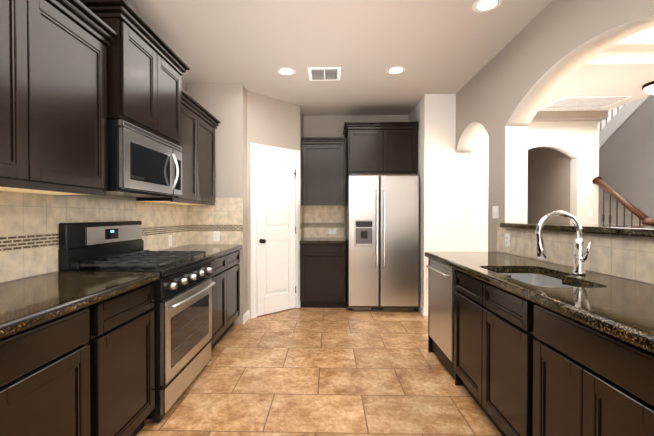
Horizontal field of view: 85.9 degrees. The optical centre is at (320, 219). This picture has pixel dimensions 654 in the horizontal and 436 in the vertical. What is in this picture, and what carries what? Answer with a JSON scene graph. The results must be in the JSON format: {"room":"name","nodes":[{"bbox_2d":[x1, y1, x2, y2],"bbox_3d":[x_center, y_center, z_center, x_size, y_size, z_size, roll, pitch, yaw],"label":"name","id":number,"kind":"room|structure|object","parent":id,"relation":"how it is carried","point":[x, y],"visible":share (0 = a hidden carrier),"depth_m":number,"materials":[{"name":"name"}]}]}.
{"room":"kitchen","nodes":[
{"label":"kitchen","id":0,"kind":"room"},
{"bbox_2d":[136,298,501,435],"bbox_3d":[1.740,1.265,3.152,11.500,0.120,12.600,0,1,1],"label":"floor","id":1,"kind":"structure","parent":0,"point":[345,371],"depth_m":2.57,"materials":[{"name":"tile"}]},
{"bbox_2d":[0,297,99,435],"bbox_3d":[-1.290,0.797,1.059,0.598,0.865,0.945,0,1,1],"label":"base cabinet","id":2,"kind":"object","parent":1,"relation":"on","point":[77,353],"depth_m":1.30,"materials":[{"name":"brown wood"}]},
{"bbox_2d":[0,277,159,435],"bbox_3d":[-1.272,0.789,1.802,0.598,0.865,0.542,0,1,1],"label":"base cabinet","id":3,"kind":"object","parent":1,"relation":"on","point":[127,314],"depth_m":1.75,"materials":[{"name":"brown wood"}]},
{"bbox_2d":[58,221,214,422],"bbox_3d":[-1.201,0.613,2.498,0.699,1.200,0.846,0,1,1],"label":"stove","id":4,"kind":"object","parent":1,"relation":"on","point":[183,285],"visible":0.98,"depth_m":2.30,"materials":[{"name":"silver metal"}]},
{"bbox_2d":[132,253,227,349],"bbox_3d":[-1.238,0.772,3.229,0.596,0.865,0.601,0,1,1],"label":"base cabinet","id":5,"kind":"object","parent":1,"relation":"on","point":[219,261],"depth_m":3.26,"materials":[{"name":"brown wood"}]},
{"bbox_2d":[172,249,239,330],"bbox_3d":[-1.226,0.766,3.710,0.596,0.865,0.601,0,1,1],"label":"base cabinet","id":6,"kind":"object","parent":1,"relation":"on","point":[233,254],"depth_m":3.72,"materials":[{"name":"brown wood"}]},
{"bbox_2d":[300,238,345,307],"bbox_3d":[0.033,0.727,4.962,0.614,0.914,0.647,0,1,1],"label":"base cabinet","id":7,"kind":"object","parent":1,"relation":"on","point":[322,272],"visible":1,"depth_m":4.68,"materials":[{"name":"brown wood"}]},
{"bbox_2d":[346,174,418,310],"bbox_3d":[0.813,0.294,4.843,0.912,1.783,0.804,0,1,1],"label":"fridge","id":8,"kind":"object","parent":1,"relation":"on","point":[382,242],"visible":1,"depth_m":4.50,"materials":[{"name":"silver metal"}]},
{"bbox_2d":[426,259,454,379],"bbox_3d":[1.099,0.777,2.882,0.340,0.863,0.598,0,1,1],"label":"dishwasher","id":9,"kind":"object","parent":1,"relation":"on","point":[441,305],"visible":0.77,"depth_m":2.81,"materials":[{"name":"silver metal"}]},
{"bbox_2d":[454,298,523,435],"bbox_3d":[1.276,0.908,2.072,0.647,0.620,0.976,0,1,1],"label":"base cabinet","id":10,"kind":"object","parent":1,"relation":"on","point":[523,367],"depth_m":1.94,"materials":[{"name":"brown wood"}]},
{"bbox_2d":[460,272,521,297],"bbox_3d":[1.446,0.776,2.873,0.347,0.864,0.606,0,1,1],"label":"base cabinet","id":11,"kind":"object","parent":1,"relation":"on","point":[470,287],"depth_m":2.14,"materials":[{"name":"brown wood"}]},
{"bbox_2d":[524,299,653,435],"bbox_3d":[1.255,0.795,1.246,0.648,0.864,0.646,0,1,1],"label":"base cabinet","id":12,"kind":"object","parent":1,"relation":"on","point":[580,379],"depth_m":1.26,"materials":[{"name":"brown wood"}]},
{"bbox_2d":[425,252,653,353],"bbox_3d":[1.229,0.343,0.791,0.679,0.048,4.875,0,1,1],"label":"countertop","id":13,"kind":"structure","parent":12,"relation":"on","point":[622,309],"depth_m":1.52,"materials":[{"name":"stone"}]},
{"bbox_2d":[499,273,577,287],"bbox_3d":[1.210,0.457,1.955,0.412,0.204,0.712,0,1,1],"label":"sink","id":14,"kind":"object","parent":13,"relation":"in","point":[541,280],"visible":0.06,"depth_m":2.28,"materials":[{"name":"silver metal"}]},
{"bbox_2d":[536,211,591,274],"bbox_3d":[1.342,0.127,1.951,0.269,0.356,0.098,0,1,1],"label":"faucet","id":15,"kind":"object","parent":13,"relation":"on","point":[580,255],"visible":1,"depth_m":1.95,"materials":[{"name":"silver metal"}]},
{"bbox_2d":[598,186,642,225],"bbox_3d":[4.569,0.161,5.388,0.905,2.035,2.935,0,1,1],"label":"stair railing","id":16,"kind":"structure","parent":1,"relation":"on","point":[613,211],"depth_m":5.51,"materials":[{"name":"black metal"}]},
{"bbox_2d":[592,176,653,225],"bbox_3d":[4.039,0.278,4.717,0.148,1.816,0.976,0,1,1],"label":"stair railing","id":17,"kind":"object","parent":1,"relation":"on","point":[637,212],"visible":0.48,"depth_m":4.71,"materials":[{"name":"brown wood"}]},
{"bbox_2d":[1,0,653,323],"bbox_3d":[2.843,-1.380,1.843,9.230,5.200,10.500,0,1,1],"label":"wall","id":18,"kind":"structure","parent":0,"point":[485,144],"depth_m":4.33,"materials":[{"name":"beige paint"}]},
{"bbox_2d":[0,0,47,191],"bbox_3d":[-1.420,-0.586,1.257,0.330,0.893,0.617,0,1,1],"label":"upper cabinet","id":19,"kind":"object","parent":18,"relation":"attached to","point":[23,54],"depth_m":1.48,"materials":[{"name":"brown wood"}]},
{"bbox_2d":[24,0,111,195],"bbox_3d":[-1.407,-0.591,1.749,0.330,0.893,0.607,0,1,1],"label":"upper cabinet","id":20,"kind":"object","parent":18,"relation":"attached to","point":[75,75],"depth_m":1.80,"materials":[{"name":"brown wood"}]},
{"bbox_2d":[0,191,188,282],"bbox_3d":[-1.585,0.087,1.220,0.008,0.451,5.600,0,1,1],"label":"tile backsplash","id":21,"kind":"structure","parent":18,"relation":"attached to","point":[29,234],"depth_m":2.04,"materials":[{"name":"beige tile"}]},
{"bbox_2d":[168,235,171,246],"bbox_3d":[-1.518,0.210,3.541,0.008,0.115,0.072,0,1,1],"label":"electrical outlet","id":22,"kind":"object","parent":21,"relation":"attached to","point":[169,240],"visible":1,"depth_m":3.52,"materials":[{"name":"white plastic"}]},
{"bbox_2d":[76,8,163,137],"bbox_3d":[-1.359,-0.908,2.304,0.400,0.616,0.480,0,1,1],"label":"upper cabinet","id":23,"kind":"object","parent":18,"relation":"attached to","point":[137,60],"depth_m":2.19,"materials":[{"name":"brown wood"}]},
{"bbox_2d":[106,119,181,197],"bbox_3d":[-1.323,-0.387,2.489,0.456,0.424,0.834,0,1,1],"label":"microwave","id":24,"kind":"object","parent":23,"relation":"attached to","point":[142,163],"visible":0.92,"depth_m":2.28,"materials":[{"name":"silver metal"}]},
{"bbox_2d":[136,100,203,203],"bbox_3d":[-1.371,-0.609,3.206,0.330,0.893,0.567,0,1,1],"label":"upper cabinet","id":25,"kind":"object","parent":18,"relation":"attached to","point":[193,150],"depth_m":3.30,"materials":[{"name":"brown wood"}]},
{"bbox_2d":[153,202,175,203],"bbox_3d":[-1.420,-0.154,3.199,0.080,0.012,0.270,0,1,1],"label":"under-cabinet light","id":26,"kind":"object","parent":25,"relation":"attached to","point":[164,203],"visible":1,"depth_m":3.08,"materials":[{"name":"white plastic"}]},
{"bbox_2d":[164,52,183,147],"bbox_3d":[-1.350,-0.912,2.663,0.400,0.616,0.480,0,1,1],"label":"upper cabinet","id":27,"kind":"object","parent":18,"relation":"attached to","point":[173,92],"depth_m":2.75,"materials":[{"name":"brown wood"}]},
{"bbox_2d":[184,112,215,204],"bbox_3d":[-1.360,-0.614,3.679,0.330,0.893,0.626,0,1,1],"label":"upper cabinet","id":28,"kind":"object","parent":18,"relation":"attached to","point":[207,126],"depth_m":3.76,"materials":[{"name":"brown wood"}]},
{"bbox_2d":[189,198,242,244],"bbox_3d":[-1.200,0.013,4.006,0.620,0.534,0.008,0,1,1],"label":"tile backsplash","id":29,"kind":"structure","parent":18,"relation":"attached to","point":[224,216],"depth_m":4.00,"materials":[{"name":"beige tile"}]},
{"bbox_2d":[213,231,219,240],"bbox_3d":[-1.190,0.185,3.999,0.072,0.115,0.008,0,1,1],"label":"electrical outlet","id":30,"kind":"object","parent":29,"relation":"attached to","point":[216,235],"visible":1,"depth_m":4.00,"materials":[{"name":"white plastic"}]},
{"bbox_2d":[249,143,299,318],"bbox_3d":[-0.567,0.129,4.496,0.780,2.120,0.042,-1,1,-44],"label":"door frame","id":31,"kind":"structure","parent":18,"relation":"attached to","point":[254,148],"depth_m":4.26,"materials":[{"name":"white wood"}]},
{"bbox_2d":[256,151,295,315],"bbox_3d":[-0.563,0.166,4.491,0.460,2.023,0.463,0,1,1],"label":"pantry door","id":32,"kind":"structure","parent":18,"relation":"in","point":[275,210],"depth_m":4.48,"materials":[{"name":"white wood"}]},
{"bbox_2d":[300,205,343,239],"bbox_3d":[0.035,0.030,4.960,0.620,0.477,0.640,0,1,1],"label":"tile backsplash","id":33,"kind":"structure","parent":18,"relation":"attached to","point":[318,221],"depth_m":5.27,"materials":[{"name":"beige tile"}]},
{"bbox_2d":[329,229,335,233],"bbox_3d":[0.172,0.175,5.266,0.115,0.072,0.008,0,1,1],"label":"outlet","id":34,"kind":"object","parent":33,"relation":"attached to","point":[332,231],"visible":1,"depth_m":5.26,"materials":[{"name":"white plastic"}]},
{"bbox_2d":[301,137,344,205],"bbox_3d":[0.034,-0.676,5.073,0.605,0.947,0.393,0,1,1],"label":"upper cabinet","id":35,"kind":"object","parent":18,"relation":"attached to","point":[323,171],"visible":0.98,"depth_m":4.93,"materials":[{"name":"brown wood"}]},
{"bbox_2d":[243,305,427,323],"bbox_3d":[1.590,1.140,4.193,4.950,0.105,2.124,0,1,1],"label":"baseboard","id":36,"kind":"structure","parent":18,"relation":"attached to","point":[423,312],"depth_m":4.35,"materials":[{"name":"white wood"}]},
{"bbox_2d":[343,121,418,178],"bbox_3d":[0.799,-0.943,4.911,0.965,0.679,0.673,0,1,1],"label":"upper cabinet","id":37,"kind":"object","parent":18,"relation":"attached to","point":[381,148],"visible":1,"depth_m":4.63,"materials":[{"name":"brown wood"}]},
{"bbox_2d":[492,206,498,217],"bbox_3d":[1.626,-0.071,3.279,0.012,0.115,0.115,0,1,1],"label":"light switch","id":38,"kind":"object","parent":18,"relation":"attached to","point":[495,211],"visible":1,"depth_m":3.27,"materials":[{"name":"white plastic"}]},
{"bbox_2d":[497,227,653,283],"bbox_3d":[1.567,0.206,0.793,0.008,0.224,4.900,0,1,1],"label":"tile backsplash","id":39,"kind":"structure","parent":18,"relation":"attached to","point":[628,257],"depth_m":2.02,"materials":[{"name":"beige tile"}]},
{"bbox_2d":[505,233,509,246],"bbox_3d":[1.614,0.176,3.042,0.008,0.115,0.072,0,1,1],"label":"electrical outlet","id":40,"kind":"object","parent":39,"relation":"attached to","point":[507,240],"visible":1,"depth_m":3.04,"materials":[{"name":"white plastic"}]},
{"bbox_2d":[500,223,653,237],"bbox_3d":[1.795,0.056,2.236,0.465,0.040,1.746,0,1,1],"label":"bar","id":41,"kind":"object","parent":18,"relation":"on","point":[635,230],"visible":1,"depth_m":2.04,"materials":[{"name":"stone"}]},
{"bbox_2d":[588,209,592,216],"bbox_3d":[3.971,-0.099,5.174,0.072,0.115,0.012,0,1,1],"label":"light switch","id":42,"kind":"object","parent":18,"relation":"attached to","point":[590,212],"visible":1,"depth_m":5.17,"materials":[{"name":"white plastic"}]},
{"bbox_2d":[599,94,650,147],"bbox_3d":[5.105,-2.396,5.517,0.180,2.772,2.610,0,1,1],"label":"rail","id":43,"kind":"object","parent":18,"relation":"on","point":[625,112],"visible":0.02,"depth_m":5.95,"materials":[{"name":"white"}]},
{"bbox_2d":[126,0,653,121],"bbox_3d":[2.824,-2.769,3.078,9.330,2.690,12.600,0,1,1],"label":"ceiling","id":44,"kind":"structure","parent":0,"point":[439,46],"depth_m":3.18,"materials":[{"name":"grey paint"}]},
{"bbox_2d":[277,67,295,74],"bbox_3d":[-0.358,-1.538,3.641,0.196,0.006,0.196,0,1,1],"label":"recessed light","id":45,"kind":"object","parent":44,"relation":"in","point":[286,71],"visible":1,"depth_m":3.63,"materials":[{"name":"white glass"}]},
{"bbox_2d":[308,67,340,80],"bbox_3d":[0.039,-1.536,3.707,0.340,0.011,0.330,0,1,1],"label":"ceiling vent","id":46,"kind":"object","parent":44,"relation":"in","point":[322,73],"visible":1,"depth_m":3.67,"materials":[{"name":"white metal"}]},
{"bbox_2d":[386,66,405,73],"bbox_3d":[0.772,-1.537,3.613,0.196,0.006,0.196,0,1,1],"label":"recessed light","id":47,"kind":"object","parent":44,"relation":"in","point":[396,70],"visible":1,"depth_m":3.61,"materials":[{"name":"white glass"}]},
{"bbox_2d":[472,0,502,11],"bbox_3d":[1.174,-1.524,2.483,0.196,0.006,0.196,0,1,1],"label":"recessed light","id":48,"kind":"object","parent":44,"relation":"in","point":[483,5],"visible":1,"depth_m":2.49,"materials":[{"name":"white glass"}]},
{"bbox_2d":[542,96,631,108],"bbox_3d":[3.478,-1.546,4.637,0.840,0.012,0.470,0,1,1],"label":"ceiling vent","id":49,"kind":"object","parent":44,"relation":"in","point":[586,102],"visible":1,"depth_m":4.61,"materials":[{"name":"white"}]},
{"bbox_2d":[642,81,653,94],"bbox_3d":[3.841,-1.487,3.968,0.320,0.114,0.320,0,1,1],"label":"light","id":50,"kind":"object","parent":44,"relation":"attached to","point":[648,88],"visible":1,"depth_m":3.98,"materials":[{"name":"white glass"}]}
]}

